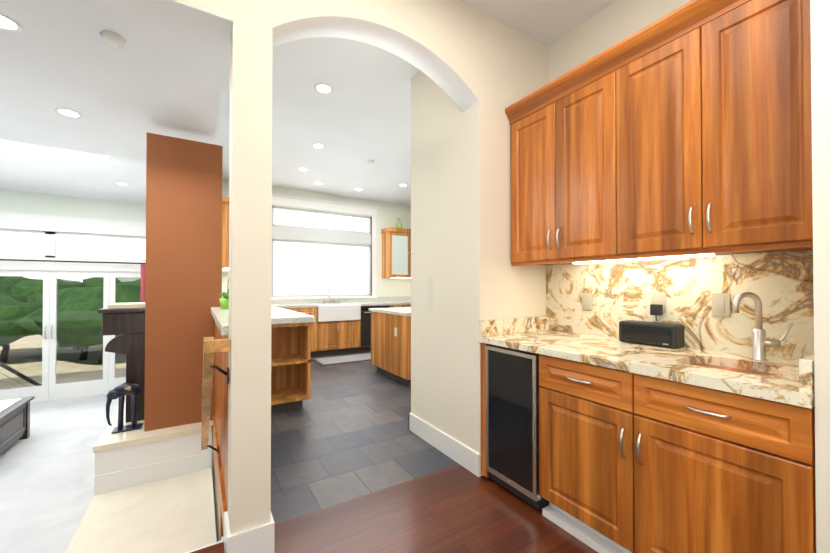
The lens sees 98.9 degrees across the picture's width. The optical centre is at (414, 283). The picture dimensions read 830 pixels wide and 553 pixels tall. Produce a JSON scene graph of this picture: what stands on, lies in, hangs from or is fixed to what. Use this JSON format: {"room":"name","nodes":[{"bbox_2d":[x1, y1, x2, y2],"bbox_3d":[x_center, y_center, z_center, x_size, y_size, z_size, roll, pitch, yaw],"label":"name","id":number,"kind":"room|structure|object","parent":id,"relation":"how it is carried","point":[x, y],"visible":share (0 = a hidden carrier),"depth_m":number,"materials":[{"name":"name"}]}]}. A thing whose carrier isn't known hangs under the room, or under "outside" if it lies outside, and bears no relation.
{"room":"wet bar area","nodes":[
{"label":"wet bar area","id":0,"kind":"room"},
{"bbox_2d":[0,190,145,236],"bbox_3d":[-6.372,-1.104,5.248,4.320,0.580,0.150,0,-1,-31],"label":"wall","id":1,"kind":"structure","parent":0,"point":[37,203],"depth_m":5.68,"materials":[{"name":"white paint"}]},
{"bbox_2d":[0,212,145,402],"bbox_3d":[-6.355,0.386,5.205,4.520,2.900,0.118,0,-1,-31],"label":"glass doors","id":2,"kind":"structure","parent":1,"relation":"in","point":[49,389],"depth_m":5.62,"materials":[{"name":"clear glass"}]},
{"bbox_2d":[0,259,145,263],"bbox_3d":[-6.290,-0.346,5.086,4.600,0.024,0.024,0,-1,-31],"label":"curtain rod","id":3,"kind":"object","parent":2,"relation":"attached to","point":[69,261],"depth_m":5.58,"materials":[{"name":"brown metal"}]},
{"bbox_2d":[140,264,145,301],"bbox_3d":[-4.513,0.710,6.157,0.400,2.070,0.070,0,-1,-31],"label":"curtain","id":4,"kind":"object","parent":3,"relation":"hanging from","point":[142,292],"visible":0.04,"depth_m":6.06,"materials":[{"name":"red fabric"}]},
{"bbox_2d":[0,394,218,552],"bbox_3d":[-4.334,1.886,0.080,7.560,0.200,11.150,0,-1,-31],"label":"floor","id":5,"kind":"structure","parent":0,"point":[47,470],"depth_m":3.35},
{"bbox_2d":[0,396,34,454],"bbox_3d":[-4.814,1.580,3.478,1.230,0.478,1.110,0,-1,-31],"label":"coffee table","id":6,"kind":"object","parent":5,"relation":"on","point":[14,420],"visible":1,"depth_m":3.92,"materials":[{"name":"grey wood"}]},
{"bbox_2d":[93,399,214,485],"bbox_3d":[-2.581,1.546,3.696,0.810,0.550,1.700,0,-1,-31],"label":"platform","id":7,"kind":"object","parent":5,"relation":"on","point":[107,436],"visible":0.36,"depth_m":3.05,"materials":[{"name":"tile"}]},
{"bbox_2d":[97,302,144,422],"bbox_3d":[-2.950,0.733,3.719,0.355,1.074,1.230,0,-1,-31],"label":"piano","id":8,"kind":"object","parent":7,"relation":"on","point":[125,322],"visible":0.69,"depth_m":3.24,"materials":[{"name":"brown wood"}]},
{"bbox_2d":[108,302,144,308],"bbox_3d":[-2.747,0.213,3.403,0.250,0.039,0.350,0,-1,-31],"label":"books","id":9,"kind":"object","parent":8,"relation":"on","point":[139,304],"depth_m":3.27,"materials":[{"name":"paper"}]},
{"bbox_2d":[106,382,142,433],"bbox_3d":[-2.515,1.062,3.073,0.249,0.404,0.140,0,-1,-31],"label":"elephant","id":10,"kind":"object","parent":7,"relation":"on","point":[133,390],"visible":1,"depth_m":3.04},
{"bbox_2d":[95,431,211,475],"bbox_3d":[-2.146,1.471,2.957,0.785,0.325,0.015,0,-1,-31],"label":"platform","id":11,"kind":"object","parent":7,"relation":"attached to","point":[122,458],"visible":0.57,"depth_m":2.92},
{"bbox_2d":[94,452,211,494],"bbox_3d":[-2.139,1.564,2.945,0.785,0.140,0.013,0,-1,-31],"label":"baseboard","id":12,"kind":"structure","parent":11,"relation":"attached to","point":[113,481],"depth_m":2.92,"materials":[{"name":"white wood"}]},
{"bbox_2d":[0,0,224,203],"bbox_3d":[-5.682,-1.707,2.326,7.555,0.570,5.970,0,-1,-31],"label":"ceiling","id":13,"kind":"structure","parent":0,"point":[154,77],"depth_m":2.67,"materials":[{"name":"white paint"}]},
{"bbox_2d":[0,13,22,32],"bbox_3d":[-2.257,-1.424,1.932,0.151,0.004,0.151,0,-1,14],"label":"recessed light","id":14,"kind":"object","parent":13,"relation":"in","point":[8,24],"depth_m":1.96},
{"bbox_2d":[55,108,82,117],"bbox_3d":[-2.881,-1.414,2.957,0.152,0.004,0.152,0,-1,14],"label":"recessed light","id":15,"kind":"object","parent":13,"relation":"in","point":[66,112],"depth_m":2.96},
{"bbox_2d":[92,154,111,159],"bbox_3d":[-3.489,-1.405,3.956,0.151,0.004,0.151,0,-1,14],"label":"recessed light","id":16,"kind":"object","parent":13,"relation":"in","point":[98,156],"depth_m":3.97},
{"bbox_2d":[100,31,126,48],"bbox_3d":[-1.752,-1.410,2.063,0.120,0.030,0.120,0,-1,-31],"label":"smoke detector","id":17,"kind":"object","parent":13,"relation":"attached to","point":[112,39],"visible":1,"depth_m":2.04,"materials":[{"name":"white plastic"}]},
{"bbox_2d":[115,182,129,185],"bbox_3d":[-4.123,-1.395,4.998,0.151,0.004,0.151,0,-1,14],"label":"recessed light","id":18,"kind":"object","parent":13,"relation":"in","point":[118,183],"depth_m":5.01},
{"bbox_2d":[65,468,216,552],"bbox_3d":[-1.786,1.718,2.363,0.785,0.180,1.400,0,-1,-31],"label":"floor","id":19,"kind":"structure","parent":0,"point":[175,514],"depth_m":2.45,"materials":[{"name":"carpet"}]},
{"bbox_2d":[144,132,222,431],"bbox_3d":[-2.104,-0.013,3.258,0.575,2.560,0.170,0,-1,-31],"label":"wall","id":20,"kind":"structure","parent":0,"point":[183,280],"depth_m":3.16,"materials":[{"name":"brown paint"}]},
{"bbox_2d":[211,307,228,541],"bbox_3d":[-1.322,0.922,2.542,0.205,1.415,1.846,0,-1,-31],"label":"wall","id":21,"kind":"structure","parent":0,"point":[220,415],"depth_m":2.18,"materials":[{"name":"paint"}]},
{"bbox_2d":[185,541,222,552],"bbox_3d":[-2.018,1.339,1.064,2.535,0.184,0.015,0,-1,-31],"label":"trim","id":22,"kind":"structure","parent":21,"relation":"attached to","point":[204,546],"depth_m":1.69,"materials":[{"name":"white wood"}]},
{"bbox_2d":[201,337,230,452],"bbox_3d":[-1.150,0.713,2.018,0.103,0.938,1.123,0,-1,-31],"label":"handrail","id":23,"kind":"object","parent":21,"relation":"attached to","point":[211,345],"visible":0.9,"depth_m":1.66,"materials":[{"name":"brown wood"}]},
{"bbox_2d":[219,278,228,308],"bbox_3d":[-1.568,0.017,2.984,0.139,0.402,0.148,0,-1,-31],"label":"orchid","id":24,"kind":"object","parent":21,"relation":"on","point":[224,302],"visible":0.69,"depth_m":2.95,"materials":[{"name":"green plant"}]},
{"bbox_2d":[228,0,272,534],"bbox_3d":[-0.786,-0.274,1.692,0.165,3.050,0.180,0,-1,-31],"label":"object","id":25,"kind":"object","parent":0,"point":[249,353],"visible":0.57,"depth_m":1.61,"materials":[{"name":"beige paint"}]},
{"bbox_2d":[224,511,274,552],"bbox_3d":[-0.786,1.179,1.678,0.195,0.145,0.210,0,-1,-31],"label":"baseboard","id":26,"kind":"structure","parent":25,"relation":"attached to","point":[259,539],"depth_m":1.60,"materials":[{"name":"white wood"}]},
{"bbox_2d":[222,179,410,297],"bbox_3d":[-1.317,-0.220,7.262,5.040,3.050,0.150,0,-1,-31],"label":"wall","id":27,"kind":"structure","parent":0,"point":[388,214],"depth_m":7.52,"materials":[{"name":"beige paint"}]},
{"bbox_2d":[222,196,228,270],"bbox_3d":[-2.865,-0.711,5.562,0.337,1.000,1.147,0,-1,-31],"label":"upper cabinet","id":28,"kind":"object","parent":27,"relation":"attached to","point":[225,200],"depth_m":5.01,"materials":[{"name":"wood"}]},
{"bbox_2d":[271,193,377,299],"bbox_3d":[-1.759,-0.653,6.944,2.230,1.910,0.142,0,-1,-31],"label":"kitchen window","id":29,"kind":"structure","parent":27,"relation":"in","point":[317,253],"depth_m":6.92,"materials":[{"name":"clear glass"}]},
{"bbox_2d":[271,296,410,302],"bbox_3d":[-0.933,0.339,7.386,4.150,0.105,0.022,0,-1,-31],"label":"backsplash","id":30,"kind":"structure","parent":27,"relation":"attached to","point":[397,299],"depth_m":7.14,"materials":[{"name":"beige stone"}]},
{"bbox_2d":[381,227,410,278],"bbox_3d":[-0.182,-0.620,7.651,1.060,1.042,0.367,0,-1,-31],"label":"upper cabinet","id":31,"kind":"object","parent":27,"relation":"attached to","point":[396,250],"visible":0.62,"depth_m":7.39,"materials":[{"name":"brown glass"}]},
{"bbox_2d":[396,218,402,227],"bbox_3d":[-0.339,-1.260,7.569,0.150,0.235,0.150,0,-1,-31],"label":"vase","id":32,"kind":"object","parent":31,"relation":"on","point":[398,224],"visible":0.67,"depth_m":7.52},
{"bbox_2d":[175,0,479,112],"bbox_3d":[-3.466,-1.499,0.072,9.000,0.630,0.180,0,-1,-31],"label":"wall","id":33,"kind":"structure","parent":0,"point":[437,42],"depth_m":2.09,"materials":[{"name":"beige paint"}]},
{"bbox_2d":[90,0,232,44],"bbox_3d":[-4.084,-1.186,-0.306,7.554,0.004,0.178,0,-1,-31],"label":"soffit","id":34,"kind":"structure","parent":33,"relation":"attached to","point":[182,16],"depth_m":1.55,"materials":[{"name":"white paint"}]},
{"bbox_2d":[271,351,457,523],"bbox_3d":[-0.070,1.385,5.197,5.040,0.200,5.050,0,-1,-31],"label":"floor","id":35,"kind":"structure","parent":0,"point":[344,433],"depth_m":2.78,"materials":[{"name":"grey tile"}]},
{"bbox_2d":[280,307,294,310],"bbox_3d":[-2.380,0.857,6.153,0.402,0.875,0.617,0,-1,-31],"label":"base cabinet","id":36,"kind":"object","parent":35,"relation":"on","point":[289,308],"depth_m":5.97,"materials":[{"name":"wood"}]},
{"bbox_2d":[271,324,305,403],"bbox_3d":[-1.741,0.837,4.065,0.717,0.875,0.686,0,-1,-31],"label":"base cabinet","id":37,"kind":"object","parent":35,"relation":"on","point":[290,359],"depth_m":3.82,"materials":[{"name":"wood"}]},
{"bbox_2d":[271,323,310,327],"bbox_3d":[-1.462,0.412,3.592,0.697,0.035,0.420,0,-1,-31],"label":"shelf","id":38,"kind":"object","parent":37,"relation":"attached to","point":[307,325],"depth_m":3.50,"materials":[{"name":"brown wood"}]},
{"bbox_2d":[271,353,310,366],"bbox_3d":[-1.462,0.787,3.588,0.697,0.025,0.420,0,-1,-31],"label":"shelf","id":39,"kind":"object","parent":37,"relation":"attached to","point":[277,359],"depth_m":3.60,"materials":[{"name":"brown wood"}]},
{"bbox_2d":[271,386,310,404],"bbox_3d":[-1.462,1.155,3.585,0.697,0.030,0.420,0,-1,-31],"label":"shelf","id":40,"kind":"object","parent":37,"relation":"attached to","point":[281,394],"depth_m":3.60,"materials":[{"name":"brown wood"}]},
{"bbox_2d":[271,305,313,323],"bbox_3d":[-2.156,0.376,4.766,0.732,0.060,3.227,0,-1,-31],"label":"countertop","id":41,"kind":"structure","parent":37,"relation":"on","point":[278,315],"depth_m":3.56,"materials":[{"name":"white stone"}]},
{"bbox_2d":[298,326,310,395],"bbox_3d":[-1.177,0.787,3.762,0.030,0.710,0.420,0,-1,-31],"label":"panel","id":42,"kind":"object","parent":37,"relation":"attached to","point":[304,332],"depth_m":3.65,"materials":[{"name":"brown wood"}]},
{"bbox_2d":[295,307,318,356],"bbox_3d":[-2.035,0.859,6.363,0.406,0.875,0.617,0,-1,-31],"label":"base cabinet","id":43,"kind":"object","parent":35,"relation":"on","point":[313,311],"depth_m":6.18,"materials":[{"name":"wood"}]},
{"bbox_2d":[271,303,318,306],"bbox_3d":[-2.205,0.401,6.261,0.808,0.040,0.622,0,-1,-31],"label":"countertop","id":44,"kind":"structure","parent":43,"relation":"on","point":[273,304],"depth_m":6.34,"materials":[{"name":"grey stone"}]},
{"bbox_2d":[317,319,362,355],"bbox_3d":[-1.511,1.000,6.665,0.800,0.600,0.642,0,-1,-31],"label":"base cabinet","id":45,"kind":"object","parent":35,"relation":"on","point":[340,325],"depth_m":6.44,"materials":[{"name":"wood"}]},
{"bbox_2d":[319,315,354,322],"bbox_3d":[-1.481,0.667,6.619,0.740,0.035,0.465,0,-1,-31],"label":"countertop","id":46,"kind":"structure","parent":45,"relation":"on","point":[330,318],"depth_m":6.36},
{"bbox_2d":[318,304,360,321],"bbox_3d":[-1.352,0.537,6.408,0.792,0.290,0.030,0,-1,-31],"label":"sink","id":47,"kind":"object","parent":46,"relation":"in","point":[326,313],"depth_m":6.39,"materials":[{"name":"ceramic"}]},
{"bbox_2d":[311,352,370,365],"bbox_3d":[-1.107,1.287,6.076,1.200,0.012,0.630,0,-1,-31],"label":"kitchen rug","id":48,"kind":"object","parent":35,"relation":"on","point":[335,360],"visible":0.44,"depth_m":5.95,"materials":[{"name":"grey fabric"}]},
{"bbox_2d":[347,303,390,351],"bbox_3d":[-0.915,0.866,7.044,0.608,0.875,0.617,0,-1,-31],"label":"base cabinet","id":49,"kind":"object","parent":35,"relation":"on","point":[363,312],"depth_m":6.68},
{"bbox_2d":[361,305,388,346],"bbox_3d":[-0.750,0.811,6.773,0.590,0.750,0.056,0,-1,-31],"label":"dishwasher","id":50,"kind":"object","parent":49,"relation":"in","point":[365,313],"depth_m":6.68,"materials":[{"name":"black metal"}]},
{"bbox_2d":[359,299,410,306],"bbox_3d":[-0.089,0.413,7.548,2.538,0.040,0.622,0,-1,-31],"label":"countertop","id":51,"kind":"structure","parent":49,"relation":"on","point":[408,300],"depth_m":6.93,"materials":[{"name":"grey stone"}]},
{"bbox_2d":[371,311,410,385],"bbox_3d":[0.252,0.847,5.129,1.466,0.876,1.070,0,-1,-31],"label":"kitchen island","id":52,"kind":"object","parent":35,"relation":"on","point":[390,342],"depth_m":4.64,"materials":[{"name":"wood"}]},
{"bbox_2d":[369,307,410,314],"bbox_3d":[0.254,0.390,5.146,1.510,0.040,1.130,0,-1,-31],"label":"island countertop","id":53,"kind":"structure","parent":52,"relation":"on","point":[394,310],"depth_m":4.80,"materials":[{"name":"white stone"}]},
{"bbox_2d":[391,303,410,307],"bbox_3d":[-0.388,0.869,7.365,0.625,0.875,0.617,0,-1,-31],"label":"base cabinet","id":54,"kind":"object","parent":35,"relation":"on","point":[392,304],"depth_m":7.07,"materials":[{"name":"wood"}]},
{"bbox_2d":[190,464,597,552],"bbox_3d":[0.391,1.330,-0.522,5.000,0.200,5.200,0,-1,-31],"label":"floor","id":55,"kind":"structure","parent":0,"point":[458,508],"depth_m":1.84,"materials":[{"name":"brown wood"}]},
{"bbox_2d":[478,0,815,552],"bbox_3d":[1.083,0.023,1.858,0.710,2.460,1.468,0,-1,-31],"label":"wet bar","id":56,"kind":"object","parent":55,"relation":"on","point":[661,168],"visible":1,"depth_m":1.59,"materials":[{"name":"brown wood"}]},
{"bbox_2d":[486,344,548,509],"bbox_3d":[0.823,0.812,2.251,0.644,0.840,0.396,0,-1,-31],"label":"fridge","id":57,"kind":"object","parent":56,"relation":"in","point":[513,386],"depth_m":2.05,"materials":[{"name":"black glass"}]},
{"bbox_2d":[582,293,591,310],"bbox_3d":[1.146,0.123,2.366,0.010,0.115,0.074,0,-1,-31],"label":"outlet","id":58,"kind":"object","parent":56,"relation":"attached to","point":[586,297],"depth_m":2.36,"materials":[{"name":"beige plastic"}]},
{"bbox_2d":[573,253,714,263],"bbox_3d":[1.236,-0.134,2.008,0.060,0.011,0.720,0,-1,-31],"label":"light","id":59,"kind":"object","parent":56,"relation":"attached to","point":[712,254],"depth_m":1.93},
{"bbox_2d":[619,320,683,348],"bbox_3d":[1.295,0.278,1.958,0.118,0.121,0.290,0,-1,-31],"label":"speaker","id":60,"kind":"object","parent":56,"relation":"on","point":[665,335],"visible":1,"depth_m":1.90},
{"bbox_2d":[621,324,670,345],"bbox_3d":[1.248,0.278,1.929,0.006,0.090,0.250,0,-1,-31],"label":"grille","id":61,"kind":"object","parent":60,"relation":"attached to","point":[644,334],"depth_m":1.92,"materials":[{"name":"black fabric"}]},
{"bbox_2d":[651,292,665,312],"bbox_3d":[1.369,0.110,1.999,0.010,0.115,0.074,0,-1,-31],"label":"outlet","id":62,"kind":"object","parent":56,"relation":"attached to","point":[658,298],"depth_m":1.98,"materials":[{"name":"beige plastic"}]},
{"bbox_2d":[711,293,729,316],"bbox_3d":[1.515,0.107,1.760,0.010,0.115,0.074,0,-1,-31],"label":"switch","id":63,"kind":"object","parent":56,"relation":"attached to","point":[720,302],"depth_m":1.76,"materials":[{"name":"beige plastic"}]},
{"bbox_2d":[732,292,792,360],"bbox_3d":[1.494,0.186,1.528,0.125,0.298,0.165,0,-1,-31],"label":"faucet","id":64,"kind":"object","parent":56,"relation":"on","point":[759,341],"depth_m":1.54,"materials":[{"name":"silver metal"}]},
{"bbox_2d":[214,0,615,204],"bbox_3d":[1.280,-1.886,3.006,5.045,0.200,10.250,0,-1,-31],"label":"ceiling","id":65,"kind":"structure","parent":0,"point":[356,119],"depth_m":3.58,"materials":[{"name":"white paint"}]},
{"bbox_2d":[297,168,308,171],"bbox_3d":[-1.737,-1.760,5.505,0.152,0.004,0.152,0,-1,14],"label":"recessed light","id":66,"kind":"object","parent":65,"relation":"in","point":[300,169],"depth_m":5.50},
{"bbox_2d":[312,143,324,148],"bbox_3d":[-1.248,-1.769,4.586,0.152,0.004,0.152,0,-1,14],"label":"recessed light","id":67,"kind":"object","parent":65,"relation":"in","point":[318,146],"depth_m":4.60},
{"bbox_2d":[314,83,332,93],"bbox_3d":[-0.837,-1.781,3.256,0.151,0.004,0.151,0,-1,14],"label":"recessed light","id":68,"kind":"object","parent":65,"relation":"in","point":[322,88],"depth_m":3.25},
{"bbox_2d":[411,11,547,475],"bbox_3d":[1.134,-0.258,3.273,2.200,3.050,0.885,0,-1,-31],"label":"wall block","id":69,"kind":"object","parent":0,"point":[460,208],"visible":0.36,"depth_m":2.53,"materials":[{"name":"beige paint"}]},
{"bbox_2d":[427,276,431,309],"bbox_3d":[0.115,0.079,2.823,0.006,0.268,0.075,0,-1,-31],"label":"light switch","id":70,"kind":"object","parent":69,"relation":"attached to","point":[430,286],"visible":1,"depth_m":2.81,"materials":[{"name":"white plastic"}]},
{"bbox_2d":[409,413,479,476],"bbox_3d":[0.184,1.189,2.690,0.015,0.145,0.900,0,-1,-31],"label":"baseboard","id":71,"kind":"structure","parent":69,"relation":"attached to","point":[463,455],"depth_m":2.60,"materials":[{"name":"white wood"}]},
{"bbox_2d":[548,0,811,353],"bbox_3d":[1.526,-0.270,2.014,0.200,3.050,1.674,0,-1,-31],"label":"wall","id":72,"kind":"structure","parent":0,"point":[611,25],"depth_m":2.32,"materials":[{"name":"beige paint"}]},
{"bbox_2d":[810,0,829,552],"bbox_3d":[2.483,-0.292,-0.213,0.880,3.050,3.526,0,-1,-31],"label":"wall","id":73,"kind":"structure","parent":0,"point":[820,55],"depth_m":1.05,"materials":[{"name":"white paint"}]},
{"bbox_2d":[546,249,813,360],"bbox_3d":[1.373,0.101,2.034,0.030,0.477,1.468,0,-1,-31],"label":"backsplash","id":74,"kind":"structure","parent":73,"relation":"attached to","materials":[{"name":"stone"}]},
{"label":"outside","id":75,"kind":"structure","parent":0,"visible":0},
{"bbox_2d":[0,335,220,540],"bbox_3d":[-131.141,8.048,218.441,600.000,0.200,493.850,0,-1,-31],"label":"ground","id":76,"kind":"structure","parent":75,"point":[32,367],"depth_m":28.03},
{"bbox_2d":[0,276,140,363],"bbox_3d":[-78.759,1.193,125.093,506.459,11.981,254.893,0,-1,-31],"label":"grove","id":77,"kind":"object","parent":76,"relation":"on","point":[18,306],"depth_m":25.47,"materials":[{"name":"green plant"}]},
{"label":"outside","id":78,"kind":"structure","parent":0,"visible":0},
{"bbox_2d":[0,367,125,389],"bbox_3d":[-6.801,2.023,6.479,16.000,0.250,2.450,0,-1,-31],"label":"deck","id":79,"kind":"object","parent":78,"point":[69,376],"depth_m":7.09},
{"bbox_2d":[0,361,40,388],"bbox_3d":[-6.948,1.362,5.957,1.038,0.977,0.080,0,-1,-31],"label":"stair","id":80,"kind":"structure","parent":79,"relation":"on","point":[21,375],"depth_m":6.04,"materials":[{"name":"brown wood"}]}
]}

